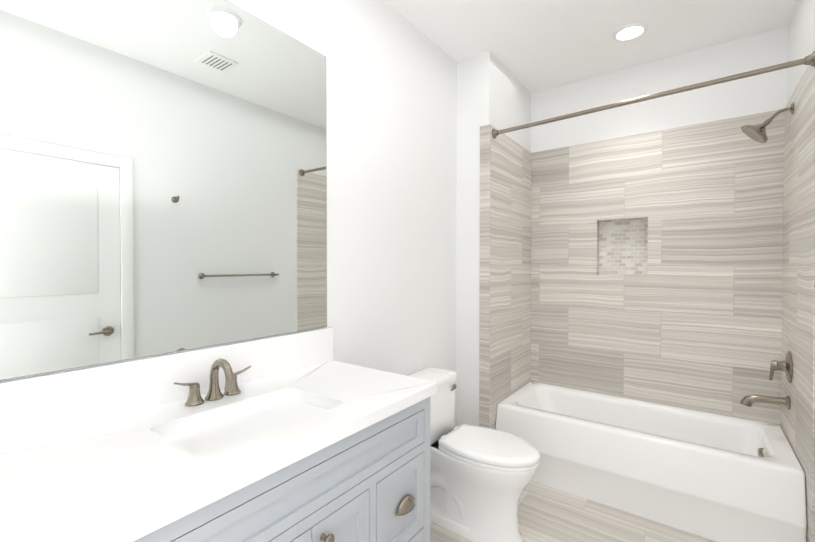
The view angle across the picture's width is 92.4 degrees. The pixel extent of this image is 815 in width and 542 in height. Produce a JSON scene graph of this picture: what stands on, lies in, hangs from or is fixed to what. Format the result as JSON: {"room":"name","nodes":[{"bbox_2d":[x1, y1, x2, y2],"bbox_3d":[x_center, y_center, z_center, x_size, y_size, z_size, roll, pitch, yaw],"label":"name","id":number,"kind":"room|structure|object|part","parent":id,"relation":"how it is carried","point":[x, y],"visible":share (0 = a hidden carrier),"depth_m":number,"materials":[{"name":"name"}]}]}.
{"room":"bathroom","nodes":[
{"label":"bathroom","id":0,"kind":"room"},
{"bbox_2d":[0,0,456,427],"bbox_3d":[-0.357,-0.047,1.883,0.100,2.800,4.200,1,1,37],"label":"wall","id":1,"kind":"structure","parent":0,"point":[391,114],"depth_m":2.11,"materials":[{"name":"white paint"}]},
{"bbox_2d":[0,0,326,379],"bbox_3d":[-0.728,-0.350,1.286,0.006,1.220,1.207,1,1,37],"label":"mirror","id":2,"kind":"object","parent":1,"relation":"attached to","point":[163,176],"visible":1,"depth_m":1.21,"materials":[{"name":"grey mirror"}]},
{"bbox_2d":[456,51,530,425],"bbox_3d":[0.706,-0.061,3.030,0.243,2.800,0.890,1,1,37],"label":"wall","id":3,"kind":"structure","parent":0,"point":[492,90],"depth_m":2.69,"materials":[{"name":"white paint"}]},
{"bbox_2d":[479,124,490,427],"bbox_3d":[0.516,0.189,2.613,0.072,2.310,0.012,1,1,37],"label":"trim","id":4,"kind":"structure","parent":3,"relation":"attached to","point":[484,315],"depth_m":2.60,"materials":[{"name":"beige tile"}]},
{"bbox_2d":[490,125,530,428],"bbox_3d":[0.780,0.185,2.918,0.012,2.310,0.793,1,1,37],"label":"wall tile","id":5,"kind":"structure","parent":3,"relation":"attached to","point":[510,266],"depth_m":2.86,"materials":[{"name":"beige tile"}]},
{"bbox_2d":[430,481,715,541],"bbox_3d":[0.398,1.410,1.341,1.979,0.100,4.200,1,1,37],"label":"floor","id":6,"kind":"structure","parent":0,"point":[547,513],"depth_m":2.08,"materials":[{"name":"tile"}]},
{"bbox_2d":[0,327,436,541],"bbox_3d":[-0.488,0.815,1.131,0.594,1.095,1.244,1,1,37],"label":"bathroom vanity","id":7,"kind":"object","parent":6,"relation":"on","point":[302,437],"visible":1,"depth_m":1.04,"materials":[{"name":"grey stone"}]},
{"bbox_2d":[173,358,250,405],"bbox_3d":[-0.598,0.347,1.251,0.136,0.135,0.251,1,1,37],"label":"faucet","id":8,"kind":"object","parent":7,"relation":"on","point":[231,388],"visible":1,"depth_m":1.23,"materials":[{"name":"silver metal"}]},
{"bbox_3d":[-0.213,0.708,1.032,0.035,0.034,0.034,1,1,37],"label":"knob","id":9,"kind":"part","parent":7,"relation":"part of","materials":[{"name":"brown metal"}]},
{"bbox_3d":[0.003,0.791,1.330,0.027,0.043,0.107,1,1,37],"label":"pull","id":10,"kind":"part","parent":7,"relation":"part of","materials":[{"name":"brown metal"}]},
{"bbox_2d":[406,367,539,541],"bbox_3d":[0.331,0.973,2.088,0.740,0.754,0.358,1,1,37],"label":"toilet","id":11,"kind":"object","parent":6,"relation":"on","point":[481,477],"visible":0.85,"depth_m":1.97,"materials":[{"name":"white ceramic"}]},
{"bbox_2d":[495,381,806,541],"bbox_3d":[1.409,1.133,2.499,1.508,0.425,0.731,1,1,37],"label":"bathtub","id":12,"kind":"object","parent":6,"relation":"on","point":[716,477],"visible":0.96,"depth_m":2.20,"materials":[{"name":"white ceramic"}]},
{"bbox_2d":[384,0,796,93],"bbox_3d":[0.398,-1.490,1.306,1.979,0.100,4.200,1,1,37],"label":"ceiling","id":13,"kind":"structure","parent":0,"point":[533,46],"depth_m":2.34,"materials":[{"name":"white paint"}]},
{"bbox_2d":[612,23,647,41],"bbox_3d":[1.352,-1.448,2.379,0.188,0.010,0.188,1,1,37],"label":"recessed light","id":14,"kind":"object","parent":13,"relation":"in","point":[630,32],"visible":1,"depth_m":2.38,"materials":[{"name":"white paint"}]},
{"bbox_2d":[531,26,787,152],"bbox_3d":[1.661,-1.209,2.810,1.536,0.500,0.085,1,1,37],"label":"wall","id":15,"kind":"structure","parent":0,"point":[761,93],"depth_m":2.66,"materials":[{"name":"white paint"}]},
{"bbox_2d":[787,0,814,102],"bbox_3d":[1.153,-0.033,0.764,0.100,2.800,4.200,1,1,37],"label":"wall","id":16,"kind":"structure","parent":0,"point":[801,34],"depth_m":2.04,"materials":[{"name":"white paint"}]},
{"bbox_2d":[781,65,814,541],"bbox_3d":[2.005,0.196,2.011,0.012,2.310,0.793,1,1,37],"label":"wall tile","id":17,"kind":"structure","parent":16,"relation":"attached to","point":[798,334],"depth_m":1.91,"materials":[{"name":"beige tile"}]},
{"bbox_2d":[492,51,814,138],"bbox_3d":[1.186,-0.928,2.172,1.510,0.091,0.066,1,1,37],"label":"rail","id":18,"kind":"object","parent":17,"relation":"attached to","point":[809,60],"visible":1,"depth_m":2.02,"materials":[{"name":"silver metal"}]},
{"bbox_2d":[740,395,790,409],"bbox_3d":[1.990,0.723,2.182,0.206,0.088,0.072,1,1,37],"label":"tub spout","id":19,"kind":"object","parent":17,"relation":"attached to","point":[749,400],"visible":1,"depth_m":2.16,"materials":[{"name":"silver metal"}]},
{"bbox_2d":[741,102,793,142],"bbox_3d":[1.987,-0.809,2.166,0.213,0.193,0.152,1,1,37],"label":"shower head","id":20,"kind":"object","parent":17,"relation":"attached to","point":[757,133],"visible":1,"depth_m":2.15},
{"bbox_2d":[769,351,792,382],"bbox_3d":[2.039,0.520,2.143,0.084,0.171,0.170,1,1,37],"label":"shower valve","id":21,"kind":"object","parent":17,"relation":"attached to","point":[786,366],"visible":1,"depth_m":2.12,"materials":[{"name":"silver metal"}]},
{"bbox_3d":[1.618,-0.060,2.971,1.979,2.800,0.100,1,1,37],"label":"wall","id":22,"kind":"structure","parent":0,"visible":0},
{"bbox_2d":[531,109,783,426],"bbox_3d":[1.657,0.186,2.822,1.512,2.310,0.097,1,1,37],"label":"wall tile","id":23,"kind":"structure","parent":22,"relation":"attached to","point":[656,265],"depth_m":2.68,"materials":[{"name":"tile"}]}
]}

